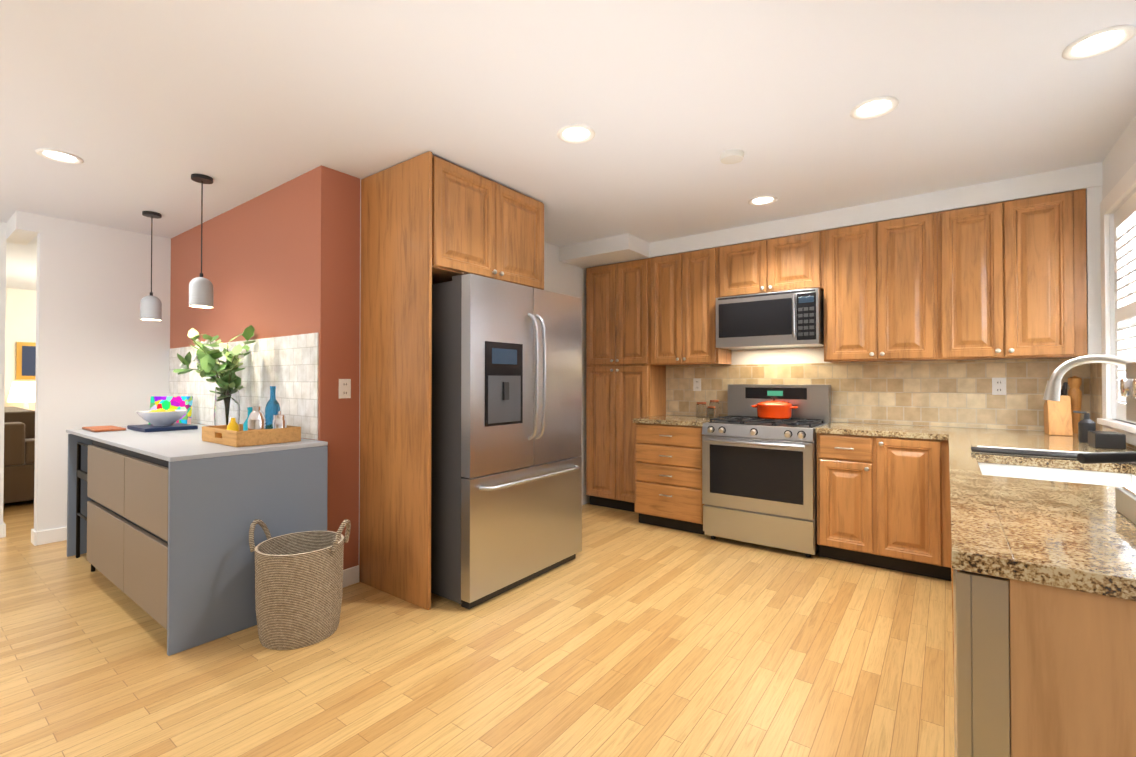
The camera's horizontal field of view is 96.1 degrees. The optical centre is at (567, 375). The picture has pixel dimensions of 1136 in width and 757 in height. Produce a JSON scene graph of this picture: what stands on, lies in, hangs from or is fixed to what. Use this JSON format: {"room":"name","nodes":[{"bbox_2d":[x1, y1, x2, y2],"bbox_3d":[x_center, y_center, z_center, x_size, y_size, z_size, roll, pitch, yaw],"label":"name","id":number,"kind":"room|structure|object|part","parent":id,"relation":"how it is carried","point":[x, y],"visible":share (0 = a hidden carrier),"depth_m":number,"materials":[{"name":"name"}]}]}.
{"room":"kitchen","nodes":[
{"label":"kitchen","id":0,"kind":"room"},
{"bbox_2d":[0,500,954,756],"bbox_3d":[-3.389,1.292,3.215,11.000,0.100,8.000,0,-1,37],"label":"floor","id":1,"kind":"structure","parent":0,"point":[623,633],"depth_m":2.15,"materials":[{"name":"brown wood"}]},
{"bbox_2d":[3,406,34,505],"bbox_3d":[-5.857,0.818,5.725,2.050,0.900,1.000,0,-1,37],"label":"sofa","id":2,"kind":"object","parent":1,"relation":"on","point":[19,446],"visible":0.23,"depth_m":4.87,"materials":[{"name":"brown"}]},
{"bbox_2d":[66,431,327,655],"bbox_3d":[-2.389,0.816,3.157,2.120,0.850,0.713,0,-1,37],"label":"kitchen island","id":3,"kind":"object","parent":1,"relation":"on","point":[158,525],"depth_m":2.48,"materials":[{"name":"grey wood"}]},
{"bbox_2d":[70,423,325,458],"bbox_3d":[-2.389,0.381,3.162,2.120,0.020,0.713,0,-1,37],"label":"island countertop","id":4,"kind":"structure","parent":3,"relation":"on","point":[177,444],"depth_m":2.78,"materials":[{"name":"white stone"}]},
{"bbox_2d":[82,425,125,431],"bbox_3d":[-3.170,0.366,3.486,0.360,0.015,0.160,0,-1,37],"label":"cutting board","id":5,"kind":"object","parent":4,"relation":"on","point":[102,428],"visible":0.96,"depth_m":3.42,"materials":[{"name":"brown wood"}]},
{"bbox_2d":[127,423,197,431],"bbox_3d":[-2.809,0.361,3.535,0.400,0.025,0.290,0,-1,37],"label":"tray","id":6,"kind":"object","parent":4,"relation":"on","point":[152,428],"visible":0.96,"depth_m":3.45,"materials":[{"name":"blue"}]},
{"bbox_2d":[136,408,187,425],"bbox_3d":[-2.796,0.286,3.520,0.280,0.122,0.280,0,-1,37],"label":"bowl","id":7,"kind":"object","parent":6,"relation":"on","point":[161,417],"visible":1,"depth_m":3.45,"materials":[{"name":"white ceramic"}]},
{"bbox_2d":[149,396,192,424],"bbox_3d":[-3.023,0.270,3.884,0.280,0.215,0.070,0,-1,-1],"label":"box","id":8,"kind":"object","parent":4,"relation":"on","point":[173,402],"visible":0.5,"depth_m":3.87,"materials":[{"name":"multicoloured cardboard"}]},
{"bbox_2d":[173,325,255,425],"bbox_3d":[-2.207,0.021,3.231,0.804,0.699,0.370,0,-1,37],"label":"vase","id":9,"kind":"object","parent":4,"relation":"on","point":[227,403],"visible":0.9,"depth_m":3.18,"materials":[{"name":"green plant"}]},
{"bbox_2d":[202,424,300,446],"bbox_3d":[-1.763,0.327,2.840,0.470,0.080,0.320,0,-1,37],"label":"tray","id":10,"kind":"object","parent":4,"relation":"on","point":[219,434],"visible":0.9,"depth_m":2.70,"materials":[{"name":"brown wood"}]},
{"bbox_2d":[227,418,238,430],"bbox_3d":[-1.895,0.300,2.888,0.060,0.116,0.058,0,-1,37],"label":"bottle","id":11,"kind":"object","parent":10,"relation":"on","point":[233,425],"visible":0.56,"depth_m":2.87,"materials":[{"name":"yellow glass"}]},
{"bbox_2d":[243,407,252,430],"bbox_3d":[-1.747,0.266,2.803,0.064,0.181,0.064,0,-1,37],"label":"bottle","id":12,"kind":"object","parent":10,"relation":"on","point":[245,423],"visible":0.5,"depth_m":2.78,"materials":[{"name":"teal glass"}]},
{"bbox_2d":[248,406,265,429],"bbox_3d":[-1.650,0.260,2.707,0.084,0.192,0.083,0,-1,37],"label":"bottle","id":13,"kind":"object","parent":10,"relation":"on","point":[256,419],"visible":0.6,"depth_m":2.68,"materials":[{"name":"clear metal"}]},
{"bbox_2d":[265,386,280,428],"bbox_3d":[-1.655,0.209,2.860,0.076,0.296,0.076,0,-1,37],"label":"bottle","id":14,"kind":"object","parent":10,"relation":"on","point":[272,407],"visible":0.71,"depth_m":2.83,"materials":[{"name":"blue glass"}]},
{"bbox_2d":[272,411,286,428],"bbox_3d":[-1.577,0.276,2.789,0.068,0.161,0.068,0,-1,37],"label":"bottle","id":15,"kind":"object","parent":10,"relation":"on","point":[279,420],"visible":0.65,"depth_m":2.77,"materials":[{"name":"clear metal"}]},
{"bbox_2d":[249,519,350,649],"bbox_3d":[-1.285,0.964,2.453,0.415,0.541,0.380,0,-1,37],"label":"basket","id":16,"kind":"object","parent":1,"relation":"on","point":[298,587],"visible":1,"depth_m":2.31,"materials":[{"name":"beige wicker"}]},
{"bbox_2d":[359,151,543,609],"bbox_3d":[-0.691,0.030,3.268,0.678,2.425,0.978,0,-1,37],"label":"tall cabinet","id":17,"kind":"object","parent":1,"relation":"on","point":[428,219],"visible":1,"depth_m":2.89,"materials":[{"name":"brown wood"}]},
{"bbox_2d":[431,274,581,608],"bbox_3d":[-0.507,0.355,3.277,0.884,1.775,1.008,0,-1,37],"label":"fridge","id":18,"kind":"object","parent":1,"relation":"on","point":[506,464],"visible":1,"depth_m":2.84,"materials":[{"name":"silver metal"}]},
{"bbox_2d":[586,258,665,510],"bbox_3d":[0.541,0.110,4.854,0.689,2.298,0.340,0,-1,37],"label":"tall cabinet","id":19,"kind":"object","parent":1,"relation":"on","point":[622,385],"depth_m":4.72,"materials":[{"name":"brown wood"}]},
{"bbox_2d":[630,421,704,534],"bbox_3d":[0.980,0.827,4.340,0.616,0.853,0.628,0,-1,37],"label":"base cabinet","id":20,"kind":"object","parent":1,"relation":"on","point":[666,460],"depth_m":4.09,"materials":[{"name":"brown wood"}]},
{"bbox_2d":[633,414,714,426],"bbox_3d":[0.976,0.381,4.339,0.615,0.035,0.633,0,-1,37],"label":"countertop","id":21,"kind":"structure","parent":20,"relation":"on","point":[686,420],"depth_m":4.15,"materials":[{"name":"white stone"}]},
{"bbox_2d":[696,400,718,416],"bbox_3d":[1.204,0.287,4.397,0.194,0.151,0.089,0,-1,16],"label":"spice jar","id":22,"kind":"object","parent":21,"relation":"on","point":[700,407],"depth_m":4.37,"materials":[{"name":"clear glass"}]},
{"bbox_2d":[705,405,717,417],"bbox_3d":[1.202,0.310,4.275,0.070,0.101,0.070,0,-1,22],"label":"spice jar","id":23,"kind":"object","parent":21,"relation":"on","point":[710,411],"depth_m":4.26,"materials":[{"name":"clear glass"}]},
{"bbox_2d":[702,384,830,557],"bbox_3d":[1.505,0.661,3.873,0.770,1.175,0.735,0,-1,37],"label":"range","id":24,"kind":"object","parent":1,"relation":"on","point":[759,481],"depth_m":3.67,"materials":[{"name":"silver metal"}]},
{"bbox_3d":[1.597,0.251,3.951,0.343,0.166,0.262,0,-1,37],"label":"dutch oven","id":25,"kind":"part","parent":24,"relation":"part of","materials":[{"name":"orange metal"}]},
{"bbox_2d":[816,433,945,579],"bbox_3d":[2.130,0.818,3.485,0.678,0.853,0.630,0,-1,37],"label":"base cabinet","id":26,"kind":"object","parent":1,"relation":"on","point":[879,499],"depth_m":3.21,"materials":[{"name":"brown wood"}]},
{"bbox_2d":[816,422,944,439],"bbox_3d":[2.134,0.373,3.478,0.699,0.035,0.633,0,-1,37],"label":"countertop","id":27,"kind":"structure","parent":26,"relation":"on","point":[845,428],"depth_m":3.31,"materials":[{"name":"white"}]},
{"bbox_2d":[942,440,950,580],"bbox_3d":[2.698,0.814,3.064,0.736,0.853,0.630,0,-1,37],"label":"base cabinet","id":28,"kind":"object","parent":1,"relation":"on","point":[945,443],"depth_m":3.03,"materials":[{"name":"brown wood"}]},
{"bbox_2d":[951,560,1135,756],"bbox_3d":[1.202,0.793,1.013,0.692,0.852,0.631,0,-1,37],"label":"base cabinet","id":29,"kind":"object","parent":1,"relation":"on","point":[1040,670],"visible":0.42,"depth_m":0.89,"materials":[{"name":"brown wood"}]},
{"bbox_2d":[945,427,1135,600],"bbox_3d":[1.946,0.456,2.029,0.695,0.232,3.183,0,-1,37],"label":"countertop","id":30,"kind":"structure","parent":29,"relation":"on","point":[1064,523],"depth_m":1.21,"materials":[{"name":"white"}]},
{"bbox_2d":[971,446,1083,458],"bbox_3d":[2.065,0.331,2.191,0.530,0.018,0.316,0,-1,37],"label":"drying rack","id":31,"kind":"object","parent":30,"relation":"on","point":[1031,452],"visible":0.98,"depth_m":2.16,"materials":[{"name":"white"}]},
{"bbox_2d":[1044,382,1072,435],"bbox_3d":[2.900,0.195,3.022,0.100,0.307,0.208,0,-1,37],"label":"knife block","id":32,"kind":"object","parent":30,"relation":"on","point":[1057,417],"visible":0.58,"depth_m":2.97,"materials":[{"name":"brown wood"}]},
{"bbox_2d":[1068,376,1081,433],"bbox_3d":[3.040,0.176,3.061,0.060,0.345,0.058,0,-1,37],"label":"pepper mill","id":33,"kind":"object","parent":30,"relation":"on","point":[1074,390],"visible":0.69,"depth_m":3.04,"materials":[{"name":"brown wood"}]},
{"bbox_2d":[1073,411,1095,442],"bbox_3d":[2.655,0.264,2.624,0.082,0.160,0.062,0,-1,37],"label":"soap dispenser","id":34,"kind":"object","parent":30,"relation":"on","point":[1086,424],"visible":0.83,"depth_m":2.61,"materials":[{"name":"black plastic"}]},
{"bbox_2d":[1043,354,1135,400],"bbox_3d":[1.900,0.132,1.761,0.391,0.408,0.113,0,-1,37],"label":"faucet","id":35,"kind":"object","parent":30,"relation":"attached to","point":[1052,389],"visible":0.94,"depth_m":1.81,"materials":[{"name":"silver metal"}]},
{"bbox_2d":[1077,362,1135,524],"bbox_3d":[1.337,0.148,1.031,0.464,0.360,0.370,0,-1,37],"label":"espresso machine","id":36,"kind":"object","parent":30,"relation":"on","point":[1125,501],"visible":0.98,"depth_m":1.17,"materials":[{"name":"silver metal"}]},
{"bbox_2d":[1088,431,1125,449],"bbox_3d":[2.555,0.307,2.423,0.100,0.070,0.160,0,-1,37],"label":"sponge caddy","id":37,"kind":"object","parent":30,"relation":"on","point":[1106,440],"visible":1,"depth_m":2.37,"materials":[{"name":"black plastic"}]},
{"bbox_3d":[-6.995,0.976,6.581,0.500,0.600,0.500,0,-1,37],"label":"side table","id":38,"kind":"object","parent":1,"relation":"on","visible":0},
{"bbox_2d":[7,382,34,409],"bbox_3d":[-6.995,0.380,6.587,0.340,0.590,0.340,0,-1,37],"label":"table lamp","id":39,"kind":"object","parent":38,"relation":"on","point":[24,392],"visible":0.52,"depth_m":6.48,"materials":[{"name":"white fabric"}]},
{"bbox_2d":[0,115,1135,569],"bbox_3d":[-3.363,0.027,3.221,10.890,2.430,7.860,0,-1,37],"label":"wall","id":40,"kind":"structure","parent":0,"point":[284,259],"depth_m":3.78,"materials":[{"name":"white paint"}]},
{"bbox_2d":[0,374,1,388],"bbox_3d":[-4.378,0.049,3.900,0.008,0.114,0.072,0,-1,37],"label":"light switch","id":41,"kind":"object","parent":40,"relation":"attached to","point":[0,381],"visible":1,"depth_m":3.92,"materials":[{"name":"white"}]},
{"bbox_2d":[2,521,5,537],"bbox_3d":[-5.988,1.212,5.155,4.114,0.100,0.020,0,-1,37],"label":"baseboard","id":42,"kind":"structure","parent":40,"relation":"attached to","point":[3,525],"depth_m":3.93,"materials":[{"name":"white wood"}]},
{"bbox_2d":[16,342,35,378],"bbox_3d":[-7.176,-0.190,6.989,0.033,0.500,0.520,0,-1,37],"label":"picture frame","id":43,"kind":"object","parent":40,"relation":"attached to","point":[25,360],"visible":0.36,"depth_m":6.84,"materials":[{"name":"gold metal"}]},
{"bbox_2d":[31,527,66,545],"bbox_3d":[-3.665,1.201,4.054,0.037,0.100,0.804,0,-1,37],"label":"baseboard","id":44,"kind":"structure","parent":40,"relation":"attached to","point":[58,534],"depth_m":3.78,"materials":[{"name":"white wood"}]},
{"bbox_2d":[169,333,318,439],"bbox_3d":[-2.422,0.070,3.639,2.498,0.608,0.006,0,-1,37],"label":"wall tiles","id":45,"kind":"structure","parent":40,"relation":"attached to","point":[287,366],"depth_m":3.25,"materials":[{"name":"white tile"}]},
{"bbox_2d":[339,379,350,398],"bbox_3d":[-1.311,0.080,2.998,0.008,0.114,0.072,0,-1,37],"label":"electrical outlet","id":46,"kind":"object","parent":40,"relation":"attached to","point":[344,388],"visible":1,"depth_m":3.00,"materials":[{"name":"white plastic"}]},
{"bbox_2d":[650,247,731,368],"bbox_3d":[1.067,-0.567,4.470,0.618,0.953,0.340,0,-1,37],"label":"upper cabinet","id":47,"kind":"object","parent":40,"relation":"attached to","point":[683,286],"depth_m":4.32,"materials":[{"name":"brown wood"}]},
{"bbox_2d":[718,230,825,297],"bbox_3d":[1.628,-0.836,4.056,0.780,0.423,0.340,0,-1,37],"label":"upper cabinet","id":48,"kind":"object","parent":40,"relation":"attached to","point":[793,262],"depth_m":3.89,"materials":[{"name":"brown wood"}]},
{"bbox_2d":[716,288,823,349],"bbox_3d":[1.590,-0.419,3.999,0.750,0.398,0.467,0,-1,37],"label":"microwave","id":49,"kind":"object","parent":48,"relation":"attached to","point":[785,319],"visible":1,"depth_m":3.83,"materials":[{"name":"silver metal"}]},
{"bbox_2d":[666,359,1085,430],"bbox_3d":[2.039,0.132,3.949,2.790,0.452,0.007,0,-1,37],"label":"tile backsplash","id":50,"kind":"structure","parent":40,"relation":"attached to","point":[945,393],"depth_m":3.65,"materials":[{"name":"tile"}]},
{"bbox_2d":[693,378,700,390],"bbox_3d":[1.163,0.086,4.593,0.072,0.114,0.008,0,-1,37],"label":"electrical outlet","id":51,"kind":"object","parent":50,"relation":"attached to","point":[696,384],"visible":1,"depth_m":4.59,"materials":[{"name":"white plastic"}]},
{"bbox_2d":[992,378,1005,394],"bbox_3d":[2.833,0.073,3.353,0.072,0.114,0.008,0,-1,37],"label":"electrical outlet","id":52,"kind":"object","parent":50,"relation":"attached to","point":[998,386],"visible":1,"depth_m":3.35,"materials":[{"name":"white plastic"}]},
{"bbox_2d":[822,212,941,362],"bbox_3d":[2.210,-0.575,3.621,0.670,0.953,0.340,0,-1,37],"label":"upper cabinet","id":53,"kind":"object","parent":40,"relation":"attached to","point":[883,291],"depth_m":3.46,"materials":[{"name":"brown wood"}]},
{"bbox_2d":[938,189,1087,360],"bbox_3d":[2.755,-0.580,3.217,0.686,0.953,0.340,0,-1,37],"label":"upper cabinet","id":54,"kind":"object","parent":40,"relation":"attached to","point":[1006,280],"depth_m":3.06,"materials":[{"name":"brown wood"}]},
{"bbox_2d":[1086,363,1135,448],"bbox_3d":[2.230,0.111,1.826,0.007,0.452,3.190,0,-1,37],"label":"tile backsplash","id":55,"kind":"structure","parent":40,"relation":"attached to","point":[1093,371],"depth_m":3.01,"materials":[{"name":"tile"}]},
{"bbox_2d":[1097,162,1135,445],"bbox_3d":[2.570,-0.318,2.232,0.140,1.280,1.400,0,-1,37],"label":"window","id":56,"kind":"structure","parent":40,"relation":"in","point":[1122,189],"depth_m":2.74,"materials":[{"name":"white wood"}]},
{"bbox_2d":[1114,192,1135,423],"bbox_3d":[2.570,-0.318,2.232,0.052,1.096,1.192,0,-1,37],"label":"window shutters","id":57,"kind":"object","parent":56,"relation":"attached to","point":[1124,214],"visible":0.75,"depth_m":2.62,"materials":[{"name":"white wood"}]},
{"bbox_2d":[0,0,1135,290],"bbox_3d":[-3.389,-1.238,3.241,11.000,0.100,8.000,0,-1,37],"label":"ceiling","id":58,"kind":"structure","parent":0,"point":[138,106],"depth_m":2.23,"materials":[{"name":"white paint"}]},
{"bbox_2d":[35,148,83,163],"bbox_3d":[-2.762,-1.187,2.775,0.188,0.010,0.188,0,-1,37],"label":"recessed light","id":59,"kind":"object","parent":58,"relation":"in","point":[59,156],"visible":1,"depth_m":2.77,"materials":[{"name":"white"}]},
{"bbox_2d":[140,211,161,320],"bbox_3d":[-3.039,-0.793,3.724,0.120,0.780,0.120,0,-1,37],"label":"pendant light","id":60,"kind":"object","parent":58,"relation":"hanging from","point":[150,307],"visible":1,"depth_m":3.69,"materials":[{"name":"white ceramic"}]},
{"bbox_2d":[189,173,213,307],"bbox_3d":[-2.198,-0.799,3.062,0.120,0.780,0.120,0,-1,37],"label":"pendant light","id":61,"kind":"object","parent":58,"relation":"hanging from","point":[201,290],"visible":1,"depth_m":3.03,"materials":[{"name":"white plastic"}]},
{"bbox_2d":[557,124,594,143],"bbox_3d":[0.041,-1.190,2.525,0.188,0.010,0.188,0,-1,37],"label":"recessed light","id":62,"kind":"object","parent":58,"relation":"in","point":[576,133],"visible":1,"depth_m":2.52,"materials":[{"name":"white plastic"}]},
{"bbox_2d":[720,149,743,163],"bbox_3d":[0.886,-1.175,2.756,0.128,0.036,0.128,0,-1,37],"label":"smoke detector","id":63,"kind":"object","parent":58,"relation":"attached to","point":[733,156],"visible":0.98,"depth_m":2.72,"materials":[{"name":"white plastic"}]},
{"bbox_2d":[748,195,776,205],"bbox_3d":[1.318,-1.180,3.457,0.188,0.010,0.188,0,-1,37],"label":"recessed light","id":64,"kind":"object","parent":58,"relation":"in","point":[761,200],"visible":1,"depth_m":3.46,"materials":[{"name":"white"}]},
{"bbox_2d":[850,96,898,119],"bbox_3d":[1.370,-1.192,2.285,0.188,0.010,0.188,0,-1,37],"label":"recessed light","id":65,"kind":"object","parent":58,"relation":"in","point":[876,107],"visible":1,"depth_m":2.28,"materials":[{"name":"white"}]},
{"bbox_2d":[1062,25,1135,59],"bbox_3d":[1.914,-1.197,1.843,0.188,0.010,0.188,0,-1,37],"label":"recessed light","id":66,"kind":"object","parent":58,"relation":"in","point":[1099,42],"visible":1,"depth_m":1.84,"materials":[{"name":"white"}]}
]}

